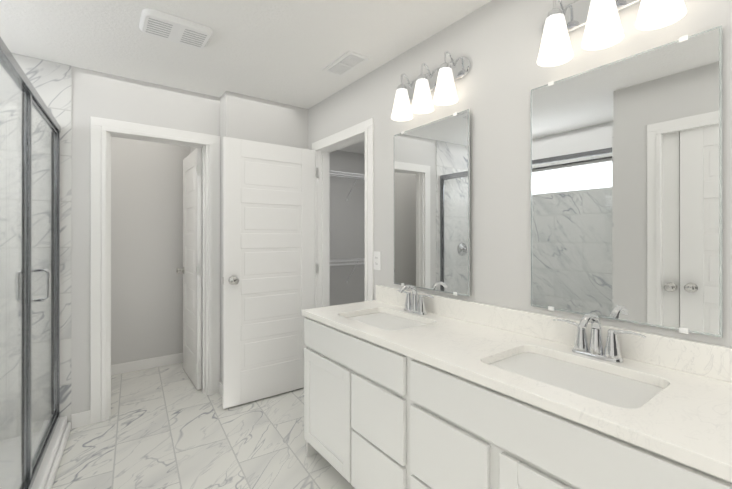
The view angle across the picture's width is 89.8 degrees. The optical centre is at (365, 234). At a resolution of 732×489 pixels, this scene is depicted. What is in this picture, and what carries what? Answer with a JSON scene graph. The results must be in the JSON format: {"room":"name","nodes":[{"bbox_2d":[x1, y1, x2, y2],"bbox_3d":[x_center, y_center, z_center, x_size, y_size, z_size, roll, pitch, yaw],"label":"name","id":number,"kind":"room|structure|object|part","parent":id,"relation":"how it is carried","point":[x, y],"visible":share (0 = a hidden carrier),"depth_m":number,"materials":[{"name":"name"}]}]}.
{"room":"bathroom","nodes":[
{"label":"bathroom","id":0,"kind":"room"},
{"bbox_2d":[71,66,219,413],"bbox_3d":[-2.055,0.084,2.496,2.010,2.440,0.120,0,0,-36],"label":"wall","id":1,"kind":"structure","parent":0,"point":[104,95],"depth_m":2.53,"materials":[{"name":"white paint"}]},
{"bbox_2d":[0,53,71,440],"bbox_3d":[-2.353,0.084,2.198,0.922,2.439,0.008,0,0,-36],"label":"wall tile","id":2,"kind":"structure","parent":1,"relation":"attached to","point":[51,81],"depth_m":2.37,"materials":[{"name":"tile"}]},
{"bbox_2d":[111,136,198,147],"bbox_3d":[-1.634,0.265,2.894,0.780,2.080,0.022,0,0,-36],"label":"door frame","id":3,"kind":"structure","parent":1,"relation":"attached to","point":[152,141],"depth_m":2.86,"materials":[{"name":"white paint"}]},
{"bbox_2d":[90,116,219,423],"bbox_3d":[-1.592,0.280,2.837,0.680,2.050,0.120,0,0,-36],"label":"door frame","id":4,"kind":"structure","parent":1,"relation":"attached to","point":[204,270],"depth_m":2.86,"materials":[{"name":"white paint"}]},
{"bbox_2d":[111,137,186,364],"bbox_3d":[-2.576,0.085,3.330,2.020,2.440,0.120,0,0,-36],"label":"wall","id":5,"kind":"structure","parent":0,"point":[146,247],"depth_m":3.58,"materials":[{"name":"white paint"}]},
{"bbox_2d":[111,353,182,375],"bbox_3d":[-2.536,1.257,3.276,1.780,0.095,0.013,0,0,-36],"label":"baseboard","id":6,"kind":"structure","parent":5,"relation":"attached to","point":[132,366],"depth_m":3.57,"materials":[{"name":"white paint"}]},
{"bbox_2d":[187,147,195,155],"bbox_3d":[-1.514,0.085,3.490,0.120,2.440,0.840,0,0,-36],"label":"wall","id":7,"kind":"structure","parent":0,"point":[189,149],"depth_m":3.79,"materials":[{"name":"white paint"}]},
{"bbox_2d":[176,148,201,389],"bbox_3d":[-1.575,0.283,3.321,0.177,2.020,0.644,0,0,-36],"label":"room door","id":8,"kind":"structure","parent":7,"relation":"in","point":[191,270],"depth_m":3.21,"materials":[{"name":"white paint"}]},
{"bbox_2d":[52,362,354,488],"bbox_3d":[0.026,1.329,2.002,5.200,0.050,5.600,0,0,-36],"label":"floor","id":9,"kind":"structure","parent":0,"point":[171,426],"depth_m":2.28,"materials":[{"name":"tile"}]},
{"bbox_2d":[0,37,70,488],"bbox_3d":[-1.778,0.273,1.416,0.921,2.060,1.935,0,0,-36],"label":"shower","id":10,"kind":"object","parent":9,"relation":"on","point":[29,459],"visible":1,"depth_m":1.77,"materials":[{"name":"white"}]},
{"bbox_3d":[-1.686,0.259,1.864,0.135,0.178,0.026,0,0,-32],"label":"handle","id":11,"kind":"part","parent":10,"relation":"part of","materials":[{"name":"silver metal"}]},
{"bbox_2d":[302,313,731,488],"bbox_3d":[0.398,0.888,1.588,0.568,0.830,1.820,0,0,-36],"label":"bathroom vanity","id":12,"kind":"object","parent":9,"relation":"on","point":[413,388],"depth_m":1.28,"materials":[{"name":"white paint"}]},
{"bbox_2d":[302,301,731,476],"bbox_3d":[0.397,0.457,1.587,0.570,0.032,1.844,0,0,-36],"label":"countertop","id":13,"kind":"structure","parent":12,"relation":"on","point":[690,417],"depth_m":1.10,"materials":[{"name":"white stone"}]},
{"bbox_2d":[346,309,429,328],"bbox_3d":[0.102,0.546,1.959,0.380,0.168,0.520,0,0,-36],"label":"sink","id":14,"kind":"object","parent":13,"relation":"in","point":[379,317],"depth_m":2.03,"materials":[{"name":"white ceramic"}]},
{"bbox_2d":[398,285,437,312],"bbox_3d":[0.262,0.361,2.035,0.144,0.162,0.235,0,0,-36],"label":"faucet","id":15,"kind":"object","parent":13,"relation":"on","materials":[{"name":"silver metal"}]},
{"bbox_2d":[490,349,665,408],"bbox_3d":[0.658,0.545,1.202,0.380,0.168,0.520,0,0,-36],"label":"sink","id":16,"kind":"object","parent":13,"relation":"in","point":[626,390],"depth_m":1.22,"materials":[{"name":"white ceramic"}]},
{"bbox_2d":[550,313,625,364],"bbox_3d":[0.778,0.360,1.333,0.144,0.162,0.234,0,0,-36],"label":"faucet","id":17,"kind":"object","parent":13,"relation":"on","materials":[{"name":"silver metal"}]},
{"bbox_2d":[0,0,491,153],"bbox_3d":[0.026,-1.161,2.004,5.200,0.050,5.600,0,0,-36],"label":"ceiling","id":18,"kind":"structure","parent":0,"point":[287,52],"depth_m":2.14,"materials":[{"name":"white paint"}]},
{"bbox_2d":[139,8,212,48],"bbox_3d":[-1.044,-1.121,2.025,0.340,0.029,0.250,0,0,-36],"label":"ceiling vent","id":19,"kind":"object","parent":18,"relation":"in","point":[164,26],"visible":0.98,"depth_m":1.99,"materials":[{"name":"white plastic"}]},
{"bbox_2d":[323,50,369,76],"bbox_3d":[-0.136,-1.129,2.444,0.160,0.012,0.330,0,0,-36],"label":"ceiling vent","id":20,"kind":"object","parent":18,"relation":"in","point":[346,63],"visible":1,"depth_m":2.42,"materials":[{"name":"white plastic"}]},
{"bbox_2d":[220,91,307,383],"bbox_3d":[-0.854,0.085,3.268,0.840,2.440,0.300,0,0,-36],"label":"wall","id":21,"kind":"structure","parent":0,"point":[246,117],"depth_m":3.03,"materials":[{"name":"white paint"}]},
{"bbox_2d":[223,137,318,408],"bbox_3d":[-0.743,0.283,2.970,0.798,2.020,0.177,0,0,-36],"label":"closet door","id":22,"kind":"structure","parent":21,"relation":"in","point":[270,268],"depth_m":2.91,"materials":[{"name":"white paint"}]},
{"bbox_2d":[330,150,364,305],"bbox_3d":[-0.663,0.086,4.798,2.800,2.440,0.120,0,0,-36],"label":"wall","id":23,"kind":"structure","parent":0,"point":[347,229],"depth_m":5.01,"materials":[{"name":"white paint"}]},
{"bbox_2d":[330,258,364,282],"bbox_3d":[-0.279,0.496,4.814,1.844,0.331,0.307,0,0,-36],"label":"wire closet shelf","id":24,"kind":"object","parent":23,"relation":"attached to","point":[347,261],"visible":0.33,"depth_m":4.76,"materials":[{"name":"white metal"}]},
{"bbox_2d":[330,170,364,200],"bbox_3d":[-0.279,-0.624,4.815,1.844,0.331,0.307,0,0,-36],"label":"wire closet shelf","id":25,"kind":"object","parent":23,"relation":"attached to","point":[344,175],"visible":0.33,"depth_m":4.77,"materials":[{"name":"white metal"}]},
{"bbox_2d":[308,0,731,347],"bbox_3d":[0.736,0.084,1.713,0.120,2.440,4.090,0,0,-36],"label":"wall","id":26,"kind":"structure","parent":0,"point":[497,43],"depth_m":1.75,"materials":[{"name":"white paint"}]},
{"bbox_2d":[317,133,364,307],"bbox_3d":[-0.158,0.280,2.929,0.120,2.050,0.760,0,0,-36],"label":"door frame","id":27,"kind":"structure","parent":26,"relation":"attached to","point":[323,229],"depth_m":3.21,"materials":[{"name":"white paint"}]},
{"bbox_2d":[312,118,373,307],"bbox_3d":[-0.215,0.249,2.887,0.022,2.110,0.880,0,0,-36],"label":"trim","id":28,"kind":"structure","parent":26,"relation":"attached to","point":[366,127],"depth_m":2.57,"materials":[{"name":"white paint"}]},
{"bbox_2d":[374,251,380,269],"bbox_3d":[0.074,0.177,2.504,0.008,0.124,0.072,0,0,-36],"label":"outlet","id":29,"kind":"object","parent":26,"relation":"attached to","point":[377,260],"visible":1,"depth_m":2.50,"materials":[{"name":"white plastic"}]},
{"bbox_2d":[391,50,470,120],"bbox_3d":[0.321,-0.825,2.047,0.152,0.267,0.520,0,0,-36],"label":"sconce","id":30,"kind":"object","parent":26,"relation":"attached to","point":[443,78],"visible":1,"depth_m":2.00,"materials":[{"name":"white glass"}]},
{"bbox_2d":[394,109,469,296],"bbox_3d":[0.350,-0.161,2.109,0.010,0.962,0.605,0,0,-35],"label":"mirror","id":31,"kind":"object","parent":26,"relation":"attached to","point":[431,205],"visible":0.94,"depth_m":2.06,"materials":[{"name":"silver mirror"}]},
{"bbox_2d":[537,0,686,66],"bbox_3d":[0.854,-0.825,1.322,0.152,0.267,0.520,0,0,-36],"label":"sconce","id":32,"kind":"object","parent":26,"relation":"attached to","point":[599,20],"visible":1,"depth_m":1.34,"materials":[{"name":"white glass"}]},
{"bbox_2d":[531,25,722,337],"bbox_3d":[0.904,-0.162,1.367,0.010,0.962,0.613,0,0,-36],"label":"mirror","id":33,"kind":"object","parent":26,"relation":"attached to","point":[626,189],"visible":1,"depth_m":1.30,"materials":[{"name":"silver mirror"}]},
{"bbox_2d":[374,285,731,380],"bbox_3d":[0.619,0.391,1.750,0.020,0.100,1.844,0,0,-36],"label":"backsplash","id":34,"kind":"structure","parent":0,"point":[710,360],"depth_m":1.31,"materials":[{"name":"white stone"}]}
]}

